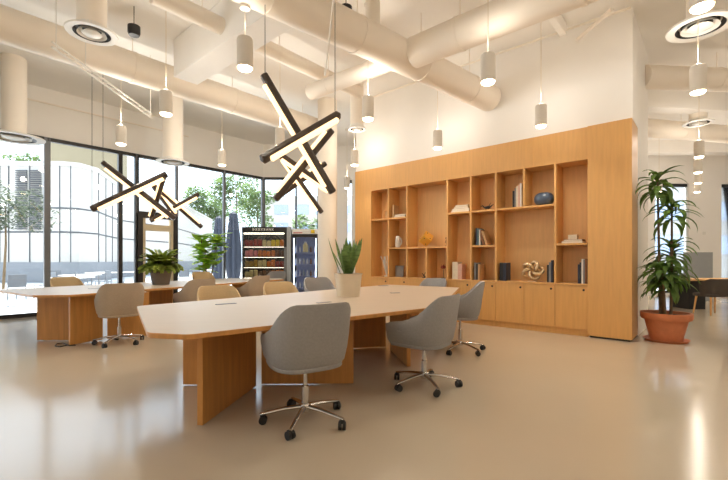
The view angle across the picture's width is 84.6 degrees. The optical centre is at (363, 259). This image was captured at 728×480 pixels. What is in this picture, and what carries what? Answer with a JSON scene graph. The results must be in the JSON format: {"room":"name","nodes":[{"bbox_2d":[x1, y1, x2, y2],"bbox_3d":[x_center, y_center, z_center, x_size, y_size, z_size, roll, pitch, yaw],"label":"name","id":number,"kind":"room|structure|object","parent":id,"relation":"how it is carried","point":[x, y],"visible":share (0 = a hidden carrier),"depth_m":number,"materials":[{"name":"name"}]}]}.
{"room":"coworking office","nodes":[
{"label":"coworking office","id":0,"kind":"room"},
{"bbox_2d":[27,84,317,176],"bbox_3d":[-9.356,-3.240,6.198,1.416,1.080,21.230,0,0,45],"label":"wall","id":1,"kind":"structure","parent":0,"point":[201,148],"depth_m":10.11,"materials":[{"name":"white paint"}]},
{"bbox_2d":[0,134,50,318],"bbox_3d":[-7.654,-0.740,8.072,0.100,3.920,2.115,0,0,41],"label":"window","id":2,"kind":"structure","parent":1,"relation":"in","point":[47,146],"depth_m":8.80,"materials":[{"name":"grey metal"}]},
{"bbox_2d":[48,138,122,282],"bbox_3d":[-6.512,-0.740,9.387,0.100,3.920,1.498,0,0,41],"label":"window","id":3,"kind":"structure","parent":1,"relation":"in","point":[57,141],"depth_m":9.87,"materials":[{"name":"black metal"}]},
{"bbox_2d":[27,98,188,136],"bbox_3d":[-6.588,-3.234,8.918,0.036,0.328,5.416,0,0,41],"label":"pipe","id":4,"kind":"object","parent":1,"relation":"attached to","point":[27,98],"visible":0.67,"depth_m":9.27,"materials":[{"name":"metal"}]},
{"bbox_2d":[121,151,138,282],"bbox_3d":[-5.915,-0.740,10.074,0.100,3.920,0.432,0,0,41],"label":"window","id":5,"kind":"structure","parent":1,"relation":"in","point":[124,153],"depth_m":10.16,"materials":[{"name":"black metal"}]},
{"bbox_2d":[136,154,177,214],"bbox_3d":[-5.471,-1.950,10.584,0.100,1.500,1.070,0,0,41],"label":"window","id":6,"kind":"structure","parent":1,"relation":"in","point":[140,155],"depth_m":10.46,"materials":[{"name":"grey metal"}]},
{"bbox_2d":[186,164,225,277],"bbox_3d":[-4.670,-0.740,11.507,0.100,3.920,1.455,0,0,41],"label":"window","id":7,"kind":"structure","parent":1,"relation":"in","point":[189,165],"depth_m":12.00,"materials":[{"name":"grey metal"}]},
{"bbox_2d":[225,170,264,226],"bbox_3d":[-3.744,-0.740,12.573,0.100,3.920,1.448,0,0,41],"label":"window","id":8,"kind":"structure","parent":1,"relation":"in","point":[226,171],"depth_m":13.02,"materials":[{"name":"grey metal"}]},
{"bbox_2d":[264,177,296,228],"bbox_3d":[-2.732,-0.740,13.110,1.061,3.920,0.100,0,0,-3],"label":"window","id":9,"kind":"structure","parent":1,"relation":"in","point":[265,178],"depth_m":13.09,"materials":[{"name":"black metal"}]},
{"bbox_2d":[0,295,727,479],"bbox_3d":[0.358,1.270,4.100,33.284,0.100,20.200,0,0,0],"label":"floor","id":10,"kind":"structure","parent":0,"point":[533,405],"depth_m":3.14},
{"bbox_2d":[50,277,83,286],"bbox_3d":[-6.045,0.787,8.231,0.677,0.865,0.672,0,0,28],"label":"chair","id":11,"kind":"object","parent":10,"relation":"on","point":[54,281],"visible":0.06,"depth_m":8.39,"materials":[{"name":"beige fabric"}]},
{"bbox_2d":[92,283,143,348],"bbox_3d":[-3.578,0.772,5.870,0.672,0.895,0.678,0,0,-41],"label":"chair","id":12,"kind":"object","parent":10,"relation":"on","point":[112,300],"visible":0.94,"depth_m":5.64,"materials":[{"name":"beige fabric"}]},
{"bbox_2d":[0,278,283,344],"bbox_3d":[-3.706,0.842,8.172,2.208,0.733,5.511,0,0,30],"label":"conference table","id":13,"kind":"object","parent":10,"relation":"on","point":[63,312],"visible":0.59,"depth_m":6.03,"materials":[{"name":"brown wood"}]},
{"bbox_2d":[137,248,183,284],"bbox_3d":[-3.975,0.122,7.830,0.815,0.714,0.796,0,0,-32],"label":"potted fern","id":14,"kind":"object","parent":13,"relation":"on","point":[160,267],"visible":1,"depth_m":7.69,"materials":[{"name":"green plant"}]},
{"bbox_2d":[150,266,171,284],"bbox_3d":[-3.977,0.296,7.837,0.438,0.367,0.438,0,0,0],"label":"pot","id":15,"kind":"object","parent":14,"relation":"attached to","point":[157,278],"depth_m":7.69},
{"bbox_2d":[137,213,177,302],"bbox_3d":[-5.441,0.010,10.558,0.240,2.420,1.010,0,0,41],"label":"door","id":16,"kind":"structure","parent":10,"relation":"on","point":[142,227],"depth_m":10.33,"materials":[{"name":"black metal"}]},
{"bbox_2d":[173,279,215,302],"bbox_3d":[-3.052,0.777,7.240,0.678,0.885,0.672,0,0,37],"label":"chair","id":17,"kind":"object","parent":10,"relation":"on","point":[188,293],"visible":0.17,"depth_m":6.93,"materials":[{"name":"beige fabric"}]},
{"bbox_2d":[192,272,214,279],"bbox_3d":[-4.199,0.767,10.600,0.678,0.905,0.672,0,0,41],"label":"chair","id":18,"kind":"object","parent":10,"relation":"on","point":[195,275],"visible":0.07,"depth_m":10.82,"materials":[{"name":"beige fabric"}]},
{"bbox_2d":[186,233,229,273],"bbox_3d":[-4.338,0.222,11.235,1.099,1.996,1.006,0,0,-42],"label":"leaf plant","id":19,"kind":"object","parent":10,"relation":"on","point":[210,258],"visible":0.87,"depth_m":11.12,"materials":[{"name":"green plant"}]},
{"bbox_2d":[197,285,240,300],"bbox_3d":[-1.953,0.792,5.481,0.672,0.855,0.678,0,0,-37],"label":"chair","id":20,"kind":"object","parent":10,"relation":"on","point":[213,292],"visible":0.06,"depth_m":5.72,"materials":[{"name":"beige fabric"}]},
{"bbox_2d":[236,275,269,296],"bbox_3d":[-2.425,0.777,8.769,0.678,0.885,0.672,0,0,30],"label":"chair","id":21,"kind":"object","parent":10,"relation":"on","point":[254,286],"visible":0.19,"depth_m":8.48,"materials":[{"name":"beige fabric"}]},
{"bbox_2d":[242,227,293,281],"bbox_3d":[-2.828,0.132,11.983,1.421,2.177,0.833,0,0,0],"label":"vending machine","id":22,"kind":"object","parent":10,"relation":"on","point":[248,233],"visible":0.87,"depth_m":11.63,"materials":[{"name":"grey metal"}]},
{"bbox_2d":[267,271,285,281],"bbox_3d":[-2.538,0.767,11.111,0.672,0.905,0.678,0,0,18],"label":"chair","id":23,"kind":"object","parent":10,"relation":"on","point":[273,274],"visible":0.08,"depth_m":11.37,"materials":[{"name":"grey fabric"}]},
{"bbox_2d":[263,281,298,294],"bbox_3d":[-1.304,0.792,6.481,0.672,0.855,0.677,0,0,-34],"label":"chair","id":24,"kind":"object","parent":10,"relation":"on","point":[269,288],"visible":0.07,"depth_m":6.73,"materials":[{"name":"beige fabric"}]},
{"bbox_2d":[137,285,459,424],"bbox_3d":[-0.126,0.842,5.007,2.503,0.733,5.316,0,0,38],"label":"conference table","id":25,"kind":"object","parent":10,"relation":"on","point":[218,336],"visible":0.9,"depth_m":3.80,"materials":[{"name":"brown wood"}]},
{"bbox_2d":[328,238,361,296],"bbox_3d":[-0.244,0.093,5.317,0.462,0.772,0.551,0,0,-17],"label":"snake plant","id":26,"kind":"object","parent":25,"relation":"on","point":[348,283],"visible":0.99,"depth_m":5.18,"materials":[{"name":"green plant"}]},
{"bbox_2d":[258,302,350,440],"bbox_3d":[-0.441,0.762,3.049,0.672,0.915,0.678,0,0,-33],"label":"chair","id":27,"kind":"object","parent":10,"relation":"on","point":[304,339],"visible":1,"depth_m":2.79,"materials":[{"name":"grey fabric"}]},
{"bbox_2d":[292,229,317,291],"bbox_3d":[-1.718,0.163,11.910,0.740,2.114,0.680,0,0,0],"label":"cooler","id":28,"kind":"object","parent":10,"relation":"on","point":[299,236],"visible":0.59,"depth_m":12.10,"materials":[{"name":"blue glass"}]},
{"bbox_2d":[304,277,335,291],"bbox_3d":[-0.805,0.777,7.531,0.672,0.885,0.678,0,0,-30],"label":"chair","id":29,"kind":"object","parent":10,"relation":"on","point":[310,283],"visible":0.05,"depth_m":7.78,"materials":[{"name":"grey fabric"}]},
{"bbox_2d":[318,97,336,287],"bbox_3d":[-0.867,-1.280,9.500,0.456,5.000,0.456,0,0,0],"label":"column","id":30,"kind":"structure","parent":10,"relation":"on","point":[327,220],"depth_m":9.30,"materials":[{"name":"paint"}]},
{"bbox_2d":[385,294,462,397],"bbox_3d":[0.582,0.772,3.900,0.678,0.895,0.672,0,0,35],"label":"chair","id":31,"kind":"object","parent":10,"relation":"on","point":[434,328],"visible":1,"depth_m":3.64,"materials":[{"name":"grey fabric"}]},
{"bbox_2d":[419,278,446,286],"bbox_3d":[1.250,0.792,7.839,0.672,0.855,0.678,0,0,41],"label":"chair","id":32,"kind":"object","parent":10,"relation":"on","point":[437,282],"visible":0.08,"depth_m":8.06,"materials":[{"name":"grey fabric"}]},
{"bbox_2d":[446,281,485,355],"bbox_3d":[1.281,0.752,5.378,0.678,0.935,0.672,0,0,17],"label":"chair","id":33,"kind":"object","parent":10,"relation":"on","point":[470,303],"visible":0.77,"depth_m":5.08,"materials":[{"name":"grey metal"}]},
{"bbox_2d":[355,118,637,341],"bbox_3d":[2.073,-0.445,7.990,5.570,3.330,0.625,0,0,41],"label":"bookcase","id":34,"kind":"object","parent":10,"relation":"on","point":[591,172],"visible":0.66,"depth_m":7.16,"materials":[{"name":"brown wood"}]},
{"bbox_2d":[395,266,403,276],"bbox_3d":[0.799,0.253,8.956,0.220,0.253,0.033,0,0,41],"label":"photo frame","id":35,"kind":"object","parent":34,"relation":"on","point":[399,270],"visible":0.97,"depth_m":8.95,"materials":[{"name":"grey metal"}]},
{"bbox_2d":[419,231,432,245],"bbox_3d":[1.318,-0.452,8.484,0.310,0.340,0.310,0,0,41],"label":"sculpture","id":36,"kind":"object","parent":34,"relation":"on","point":[426,238],"visible":1,"depth_m":8.41,"materials":[{"name":"gold metal"}]},
{"bbox_2d":[452,262,461,278],"bbox_3d":[1.861,0.208,7.987,0.121,0.342,0.178,0,0,41],"label":"book","id":37,"kind":"object","parent":34,"relation":"on","point":[454,264],"visible":0.68,"depth_m":7.93,"materials":[{"name":"paper"}]},
{"bbox_2d":[458,264,465,278],"bbox_3d":[1.939,0.230,7.919,0.088,0.298,0.178,0,0,41],"label":"book","id":38,"kind":"object","parent":34,"relation":"on","point":[461,267],"visible":0.89,"depth_m":7.86,"materials":[{"name":"paper"}]},
{"bbox_2d":[371,276,587,285],"bbox_3d":[2.044,0.394,8.022,4.484,0.030,0.615,0,0,41],"label":"countertop","id":39,"kind":"structure","parent":34,"relation":"on","point":[420,278],"depth_m":7.27,"materials":[{"name":"brown wood"}]},
{"bbox_2d":[478,264,484,279],"bbox_3d":[2.250,0.230,7.675,0.033,0.298,0.222,0,0,41],"label":"book","id":40,"kind":"object","parent":34,"relation":"on","point":[481,267],"visible":1,"depth_m":7.65,"materials":[{"name":"paper"}]},
{"bbox_2d":[481,231,491,244],"bbox_3d":[2.334,-0.414,7.602,0.128,0.272,0.222,0,0,41],"label":"book","id":41,"kind":"object","parent":34,"relation":"on","point":[485,234],"visible":0.93,"depth_m":7.55,"materials":[{"name":"paper"}]},
{"bbox_2d":[503,263,510,280],"bbox_3d":[2.626,0.214,7.348,0.050,0.331,0.222,0,0,41],"label":"book","id":42,"kind":"object","parent":34,"relation":"on","point":[506,266],"visible":1,"depth_m":7.28,"materials":[{"name":"paper"}]},
{"bbox_2d":[522,261,544,281],"bbox_3d":[2.979,0.195,7.040,0.387,0.369,0.134,0,0,41],"label":"knot sculpture","id":43,"kind":"object","parent":34,"relation":"on","point":[531,274],"visible":1,"depth_m":7.01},
{"bbox_2d":[534,192,553,204],"bbox_3d":[3.115,-1.053,6.923,0.329,0.227,0.286,0,0,41],"label":"vase","id":44,"kind":"object","parent":34,"relation":"on","point":[542,198],"visible":0.81,"depth_m":6.82,"materials":[{"name":"blue ceramic"}]},
{"bbox_2d":[585,259,587,283],"bbox_3d":[3.621,0.181,6.484,0.024,0.397,0.222,0,0,41],"label":"book","id":45,"kind":"object","parent":34,"relation":"on","point":[586,260],"visible":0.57,"depth_m":6.40,"materials":[{"name":"paper"}]},
{"bbox_2d":[635,165,700,343],"bbox_3d":[4.578,-0.091,5.984,0.783,2.623,0.882,0,0,41],"label":"dracaena","id":46,"kind":"object","parent":10,"relation":"on","point":[664,326],"visible":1,"depth_m":5.95,"materials":[{"name":"plant"}]},
{"bbox_2d":[640,310,693,341],"bbox_3d":[4.560,0.997,6.040,0.650,0.414,0.650,0,0,0],"label":"pot","id":47,"kind":"object","parent":46,"relation":"attached to","point":[662,325],"depth_m":5.86,"materials":[{"name":"ceramic"}]},
{"bbox_2d":[683,252,712,300],"bbox_3d":[9.937,0.495,11.900,0.840,1.450,0.060,0,0,0],"label":"wall","id":48,"kind":"structure","parent":10,"relation":"on","point":[702,264],"depth_m":11.87,"materials":[{"name":"white paint"}]},
{"bbox_2d":[673,278,727,308],"bbox_3d":[8.525,0.848,10.200,3.550,0.746,0.800,0,0,0],"label":"work table","id":49,"kind":"object","parent":10,"relation":"on","point":[686,300],"visible":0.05,"depth_m":9.90,"materials":[{"name":"brown wood"}]},
{"bbox_2d":[693,279,727,315],"bbox_3d":[7.850,0.821,8.995,0.638,0.802,0.510,0,0,-3],"label":"chair","id":50,"kind":"object","parent":10,"relation":"on","point":[710,288],"visible":1,"depth_m":8.79,"materials":[{"name":"fabric"}]},
{"bbox_2d":[0,0,727,145],"bbox_3d":[0.358,-3.855,4.100,33.284,0.150,20.200,0,0,0],"label":"ceiling","id":51,"kind":"structure","parent":0,"point":[159,28],"depth_m":7.25,"materials":[{"name":"white paint"}]},
{"bbox_2d":[0,53,45,144],"bbox_3d":[-6.541,-3.019,7.475,0.940,1.518,0.940,0,0,0],"label":"ceiling vent","id":52,"kind":"object","parent":51,"relation":"in","point":[13,67],"visible":1,"depth_m":7.34,"materials":[{"name":"metal"}]},
{"bbox_2d":[64,0,118,45],"bbox_3d":[-3.587,-3.369,5.274,0.600,0.818,0.600,0,0,0],"label":"ceiling vent","id":53,"kind":"object","parent":51,"relation":"in","point":[89,26],"visible":1,"depth_m":5.19,"materials":[{"name":"metal"}]},
{"bbox_2d":[51,0,152,118],"bbox_3d":[-4.072,-3.196,6.408,0.032,1.159,2.026,0,0,8],"label":"strut","id":54,"kind":"object","parent":51,"relation":"hanging from","point":[57,46],"visible":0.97,"depth_m":6.08,"materials":[{"name":"white metal"}]},
{"bbox_2d":[115,124,126,145],"bbox_3d":[-4.357,-2.918,7.172,0.170,1.721,0.170,0,0,0],"label":"pendant lamp","id":55,"kind":"object","parent":51,"relation":"hanging from","point":[120,130],"visible":0.84,"depth_m":7.11,"materials":[{"name":"beige metal"}]},
{"bbox_2d":[127,23,139,37],"bbox_3d":[-3.425,-3.559,5.956,0.170,0.438,0.170,0,0,0],"label":"ceiling speaker","id":56,"kind":"object","parent":51,"relation":"hanging from","point":[133,30],"visible":1,"depth_m":5.90,"materials":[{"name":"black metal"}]},
{"bbox_2d":[90,160,202,228],"bbox_3d":[-3.876,-2.186,7.279,1.762,3.168,0.679,0,0,-22],"label":"chandelier","id":57,"kind":"object","parent":51,"relation":"hanging from","point":[161,194],"visible":0.99,"depth_m":7.15,"materials":[{"name":"brown metal"}]},
{"bbox_2d":[159,89,172,116],"bbox_3d":[-2.821,-2.918,5.699,0.170,1.721,0.170,0,0,0],"label":"pendant lamp","id":58,"kind":"object","parent":51,"relation":"hanging from","point":[165,95],"visible":1,"depth_m":5.63,"materials":[{"name":"beige metal"}]},
{"bbox_2d":[0,4,337,138],"bbox_3d":[-3.948,-3.401,6.822,0.518,0.759,9.402,0,0,41],"label":"air duct","id":59,"kind":"object","parent":51,"relation":"hanging from","point":[21,30],"visible":0.83,"depth_m":6.64,"materials":[{"name":"metal"}]},
{"bbox_2d":[156,96,189,165],"bbox_3d":[-4.466,-3.019,9.354,0.720,1.518,0.720,0,0,0],"label":"ceiling vent","id":60,"kind":"object","parent":51,"relation":"in","point":[172,127],"visible":0.97,"depth_m":9.18,"materials":[{"name":"metal"}]},
{"bbox_2d":[218,149,225,166],"bbox_3d":[-3.109,-2.918,8.758,0.170,1.721,0.170,0,0,0],"label":"pendant lamp","id":61,"kind":"object","parent":51,"relation":"hanging from","point":[221,152],"visible":0.85,"depth_m":8.69,"materials":[{"name":"beige metal"}]},
{"bbox_2d":[174,0,338,84],"bbox_3d":[-0.100,-3.453,4.376,8.002,0.645,0.420,0,0,41],"label":"ceiling beam","id":62,"kind":"structure","parent":51,"relation":"attached to","point":[200,53],"depth_m":6.03,"materials":[{"name":"paint"}]},
{"bbox_2d":[149,0,363,97],"bbox_3d":[-1.400,-3.528,6.600,0.248,0.504,3.970,0,0,41],"label":"air duct","id":63,"kind":"object","parent":51,"relation":"hanging from","point":[188,10],"visible":0.75,"depth_m":6.28,"materials":[{"name":"metal"}]},
{"bbox_2d":[275,127,284,145],"bbox_3d":[-1.533,-2.918,7.298,0.170,1.721,0.170,0,0,0],"label":"pendant lamp","id":64,"kind":"object","parent":51,"relation":"hanging from","point":[279,131],"visible":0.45,"depth_m":7.22,"materials":[{"name":"beige metal"}]},
{"bbox_2d":[259,72,340,213],"bbox_3d":[-0.722,-2.170,4.588,0.896,3.200,0.927,0,0,-13],"label":"chandelier","id":65,"kind":"object","parent":51,"relation":"hanging from","point":[298,174],"visible":1,"depth_m":4.51,"materials":[{"name":"brown metal"}]},
{"bbox_2d":[324,0,334,75],"bbox_3d":[-0.388,-2.380,4.404,0.024,0.021,1.502,0,0,-9],"label":"strut","id":66,"kind":"object","parent":51,"relation":"hanging from","point":[333,2],"visible":1,"depth_m":4.22,"materials":[{"name":"white metal"}]},
{"bbox_2d":[344,129,349,188],"bbox_3d":[-0.491,-2.918,11.556,0.170,1.721,0.170,0,0,0],"label":"pendant lamp","id":67,"kind":"object","parent":51,"relation":"hanging from","point":[346,178],"visible":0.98,"depth_m":11.49,"materials":[{"name":"beige metal"}]},
{"bbox_2d":[351,132,357,166],"bbox_3d":[-0.208,-2.918,8.758,0.170,1.721,0.170,0,0,0],"label":"pendant lamp","id":68,"kind":"object","parent":51,"relation":"hanging from","point":[354,153],"visible":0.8,"depth_m":8.69,"materials":[{"name":"beige metal"}]},
{"bbox_2d":[348,82,365,132],"bbox_3d":[-0.149,-3.269,8.521,0.380,1.018,0.380,0,0,0],"label":"ceiling vent","id":69,"kind":"object","parent":51,"relation":"in","point":[356,122],"visible":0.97,"depth_m":8.40,"materials":[{"name":"metal"}]},
{"bbox_2d":[362,3,373,121],"bbox_3d":[0.059,-2.918,5.901,0.170,1.721,0.170,0,0,0],"label":"pendant lamp","id":70,"kind":"object","parent":51,"relation":"hanging from","point":[367,100],"visible":0.9,"depth_m":5.83,"materials":[{"name":"beige metal"}]},
{"bbox_2d":[231,0,598,110],"bbox_3d":[0.744,-3.261,5.148,6.788,1.038,4.812,0,0,0],"label":"air duct","id":71,"kind":"object","parent":51,"relation":"hanging from","point":[420,57],"visible":0.99,"depth_m":5.19,"materials":[{"name":"metal"}]},
{"bbox_2d":[237,3,252,72],"bbox_3d":[-1.289,-2.404,4.333,0.170,0.691,0.170,0,0,0],"label":"pendant lamp","id":72,"kind":"object","parent":71,"relation":"hanging from","point":[244,42],"visible":1,"depth_m":4.27,"materials":[{"name":"beige metal"}]},
{"bbox_2d":[433,91,441,149],"bbox_3d":[1.365,-2.918,7.429,0.170,1.721,0.170,0,0,0],"label":"pendant lamp","id":73,"kind":"object","parent":51,"relation":"hanging from","point":[437,134],"visible":0.84,"depth_m":7.37,"materials":[{"name":"beige metal"}]},
{"bbox_2d":[480,51,495,85],"bbox_3d":[1.449,-2.918,4.674,0.170,1.721,0.170,0,0,0],"label":"pendant lamp","id":74,"kind":"object","parent":51,"relation":"hanging from","point":[487,59],"visible":1,"depth_m":4.61,"materials":[{"name":"beige metal"}]},
{"bbox_2d":[535,103,546,128],"bbox_3d":[2.748,-2.918,6.209,0.170,1.721,0.170,0,0,0],"label":"pendant lamp","id":75,"kind":"object","parent":51,"relation":"hanging from","point":[540,109],"visible":0.84,"depth_m":6.14,"materials":[{"name":"beige metal"}]},
{"bbox_2d":[548,15,565,35],"bbox_3d":[0.719,-3.678,3.558,0.100,0.195,7.501,0,0,41],"label":"ceiling beam","id":76,"kind":"structure","parent":51,"relation":"attached to","point":[558,22],"depth_m":6.15,"materials":[{"name":"paint"}]},
{"bbox_2d":[645,52,727,91],"bbox_3d":[9.250,-3.426,7.485,8.523,0.707,0.414,0,0,-4],"label":"air duct","id":77,"kind":"object","parent":51,"relation":"hanging from","point":[657,77],"visible":0.79,"depth_m":7.07,"materials":[{"name":"metal"}]},
{"bbox_2d":[648,89,727,115],"bbox_3d":[11.150,-3.478,9.100,11.386,0.595,0.300,0,0,-7],"label":"ceiling beam","id":78,"kind":"structure","parent":51,"relation":"attached to","point":[659,101],"depth_m":8.44,"materials":[{"name":"paint"}]},
{"bbox_2d":[648,114,727,142],"bbox_3d":[8.050,-3.416,10.150,11.140,0.728,0.455,0,0,-12],"label":"air duct","id":79,"kind":"object","parent":51,"relation":"hanging from","point":[657,128],"visible":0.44,"depth_m":9.99,"materials":[{"name":"metal"}]},
{"bbox_2d":[648,140,727,154],"bbox_3d":[11.400,-3.590,12.800,11.200,0.380,0.400,0,0,0],"label":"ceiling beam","id":80,"kind":"structure","parent":51,"relation":"attached to","point":[655,147],"depth_m":12.60,"materials":[{"name":"paint"}]},
{"bbox_2d":[665,0,727,42],"bbox_3d":[4.316,-3.369,5.138,0.720,0.818,0.720,0,0,0],"label":"ceiling vent","id":81,"kind":"object","parent":51,"relation":"in","point":[695,27],"visible":0.97,"depth_m":5.13,"materials":[{"name":"metal"}]},
{"bbox_2d":[689,63,706,95],"bbox_3d":[4.135,-2.918,4.952,0.170,1.721,0.170,0,0,0],"label":"pendant lamp","id":82,"kind":"object","parent":51,"relation":"hanging from","point":[697,72],"visible":0.98,"depth_m":4.89,"materials":[{"name":"beige metal"}]},
{"bbox_2d":[693,158,702,173],"bbox_3d":[7.940,-2.918,9.509,0.170,1.721,0.170,0,0,0],"label":"pendant lamp","id":83,"kind":"object","parent":51,"relation":"hanging from","point":[697,163],"visible":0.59,"depth_m":9.45,"materials":[{"name":"beige metal"}]},
{"bbox_2d":[694,173,701,183],"bbox_3d":[9.022,-2.918,10.805,0.170,1.721,0.170,0,0,0],"label":"pendant lamp","id":84,"kind":"object","parent":51,"relation":"hanging from","point":[697,177],"visible":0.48,"depth_m":10.75,"materials":[{"name":"beige metal"}]},
{"bbox_2d":[682,112,714,127],"bbox_3d":[7.292,-3.369,8.733,0.560,0.818,0.560,0,0,0],"label":"ceiling vent","id":85,"kind":"object","parent":51,"relation":"in","point":[698,119],"visible":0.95,"depth_m":8.65,"materials":[{"name":"metal"}]},
{"bbox_2d":[694,139,704,158],"bbox_3d":[6.765,-2.918,8.078,0.170,1.721,0.170,0,0,0],"label":"pendant lamp","id":86,"kind":"object","parent":51,"relation":"hanging from","point":[699,145],"visible":0.8,"depth_m":8.02,"materials":[{"name":"beige metal"}]},
{"bbox_2d":[689,0,715,13],"bbox_3d":[2.779,-2.918,3.288,0.170,1.721,0.170,0,0,0],"label":"pendant lamp","id":87,"kind":"object","parent":51,"relation":"hanging from","point":[695,6],"visible":1,"depth_m":3.26,"materials":[{"name":"beige"}]},
{"bbox_2d":[356,7,647,335],"bbox_3d":[2.540,-1.280,8.528,5.571,5.000,1.910,0,0,41],"label":"wall","id":88,"kind":"structure","parent":0,"point":[598,78],"depth_m":6.99,"materials":[{"name":"white paint"}]},
{"bbox_2d":[373,6,630,97],"bbox_3d":[1.809,-3.700,7.686,5.571,0.036,0.036,0,0,41],"label":"pipe","id":89,"kind":"object","parent":88,"relation":"attached to","point":[627,8],"visible":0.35,"depth_m":6.76,"materials":[{"name":"metal"}]},
{"bbox_2d":[575,7,613,41],"bbox_3d":[3.453,-3.530,6.022,0.060,0.060,0.796,0,0,-5],"label":"pipe","id":90,"kind":"object","parent":88,"relation":"attached to","point":[610,9],"visible":1,"depth_m":5.96,"materials":[{"name":"metal"}]},
{"bbox_2d":[337,146,727,294],"bbox_3d":[7.739,-1.280,13.785,18.539,5.000,0.200,0,0,-3],"label":"wall","id":91,"kind":"structure","parent":0,"point":[715,167],"depth_m":13.88,"materials":[{"name":"white paint"}]},
{"bbox_2d":[656,184,687,292],"bbox_3d":[10.664,-0.755,13.947,1.282,3.790,0.100,0,0,-3],"label":"window","id":92,"kind":"structure","parent":91,"relation":"in","point":[674,185],"depth_m":13.93,"materials":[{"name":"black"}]},
{"bbox_2d":[721,184,727,277],"bbox_3d":[13.028,-0.755,14.079,1.176,3.790,0.100,0,0,-3],"label":"window","id":93,"kind":"structure","parent":91,"relation":"in","point":[724,187],"depth_m":14.07,"materials":[{"name":"white"}]},
{"label":"outside","id":94,"kind":"structure","parent":0,"visible":0},
{"bbox_2d":[0,266,657,314],"bbox_3d":[-20.000,1.290,27.500,120.000,0.100,105.000,0,0,0],"label":"ground","id":95,"kind":"structure","parent":94,"point":[21,307],"depth_m":12.56,"materials":[{"name":"white concrete"}]},
{"bbox_2d":[0,274,26,306],"bbox_3d":[-9.534,0.815,10.841,0.484,0.852,0.441,0,0,21],"label":"patio chair","id":96,"kind":"object","parent":95,"relation":"on","point":[19,280],"visible":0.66,"depth_m":10.76,"materials":[{"name":"white"}]},
{"bbox_2d":[0,147,34,160],"bbox_3d":[-57.751,-8.425,65.865,13.334,19.298,13.539,0,0,0],"label":"tree","id":97,"kind":"object","parent":95,"relation":"on","point":[9,156],"visible":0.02,"depth_m":65.10,"materials":[{"name":"green plant"}]},
{"bbox_2d":[15,151,40,160],"bbox_3d":[-57.233,-8.807,70.795,11.539,20.061,8.421,0,0,-2],"label":"tree","id":98,"kind":"object","parent":95,"relation":"on","point":[36,157],"visible":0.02,"depth_m":68.98,"materials":[{"name":"green plant"}]},
{"bbox_2d":[0,180,61,293],"bbox_3d":[-13.091,-1.023,14.262,2.994,4.492,2.953,0,0,-9],"label":"tree","id":99,"kind":"object","parent":95,"relation":"on","point":[18,219],"visible":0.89,"depth_m":14.49,"materials":[{"name":"green plant"}]},
{"bbox_2d":[58,274,101,284],"bbox_3d":[-9.887,0.875,13.950,0.900,0.730,0.900,0,0,0],"label":"patio table","id":100,"kind":"object","parent":95,"relation":"on","point":[83,275],"visible":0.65,"depth_m":13.99,"materials":[{"name":"white metal"}]},
{"bbox_2d":[0,161,212,281],"bbox_3d":[-37.845,-2.105,41.940,44.310,6.650,40.120,0,0,0],"label":"building","id":101,"kind":"structure","parent":95,"relation":"on","point":[85,241],"depth_m":22.34,"materials":[{"name":"white"}]},
{"bbox_2d":[105,270,123,282],"bbox_3d":[-9.215,0.815,14.786,0.484,0.852,0.441,0,0,-10],"label":"patio chair","id":102,"kind":"object","parent":95,"relation":"on","point":[107,273],"visible":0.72,"depth_m":14.70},
{"bbox_2d":[178,269,188,278],"bbox_3d":[-7.923,0.815,17.422,0.484,0.852,0.441,0,0,44],"label":"patio chair","id":103,"kind":"object","parent":95,"relation":"on","point":[185,273],"visible":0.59,"depth_m":17.27,"materials":[{"name":"white"}]},
{"bbox_2d":[181,185,230,230],"bbox_3d":[-25.828,-5.494,65.734,7.499,13.436,9.708,0,0,-5],"label":"tree","id":104,"kind":"object","parent":95,"relation":"on","point":[210,211],"visible":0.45,"depth_m":63.95,"materials":[{"name":"green plant"}]},
{"bbox_2d":[211,216,221,278],"bbox_3d":[-6.018,-0.305,16.600,0.620,3.050,0.600,0,0,0],"label":"closed parasol","id":105,"kind":"object","parent":95,"relation":"on","point":[218,220],"visible":0.33,"depth_m":16.43,"materials":[{"name":"blue fabric"}]},
{"bbox_2d":[203,175,260,220],"bbox_3d":[-14.261,-4.340,44.281,6.738,11.127,5.220,0,0,-9],"label":"tree","id":106,"kind":"object","parent":95,"relation":"on","point":[218,182],"visible":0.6,"depth_m":43.93,"materials":[{"name":"green plant"}]},
{"bbox_2d":[226,211,241,277],"bbox_3d":[-4.894,-0.305,15.000,0.620,3.050,0.600,0,0,0],"label":"closed parasol","id":107,"kind":"object","parent":95,"relation":"on","point":[234,250],"visible":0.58,"depth_m":14.83,"materials":[{"name":"blue fabric"}]},
{"bbox_2d":[230,183,275,226],"bbox_3d":[-10.982,-3.174,40.058,4.199,8.796,4.444,0,0,18],"label":"tree","id":108,"kind":"object","parent":95,"relation":"on","point":[255,198],"visible":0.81,"depth_m":39.36,"materials":[{"name":"green plant"}]},
{"bbox_2d":[292,213,316,228],"bbox_3d":[-4.107,-1.235,29.933,2.806,4.920,3.227,0,0,0],"label":"tree","id":109,"kind":"object","parent":95,"relation":"on","point":[302,224],"visible":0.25,"depth_m":29.65,"materials":[{"name":"green plant"}]},
{"bbox_2d":[265,196,351,245],"bbox_3d":[-8.000,-4.030,59.950,14.000,10.500,4.100,0,0,0],"label":"office building","id":110,"kind":"structure","parent":95,"relation":"on","point":[282,211],"depth_m":58.00,"materials":[{"name":"white"}]},
{"bbox_2d":[655,187,723,277],"bbox_3d":[37.000,-3.280,28.950,46.000,9.000,6.100,0,0,0],"label":"office building","id":111,"kind":"structure","parent":95,"relation":"on","point":[677,195],"depth_m":26.00,"materials":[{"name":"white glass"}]},
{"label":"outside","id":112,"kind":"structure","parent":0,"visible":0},
{"bbox_2d":[51,143,126,181],"bbox_3d":[-60.031,-13.780,86.500,15.938,30.000,3.000,0,0,0],"label":"building","id":113,"kind":"structure","parent":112,"point":[59,152],"depth_m":84.99,"materials":[{"name":"stone"}]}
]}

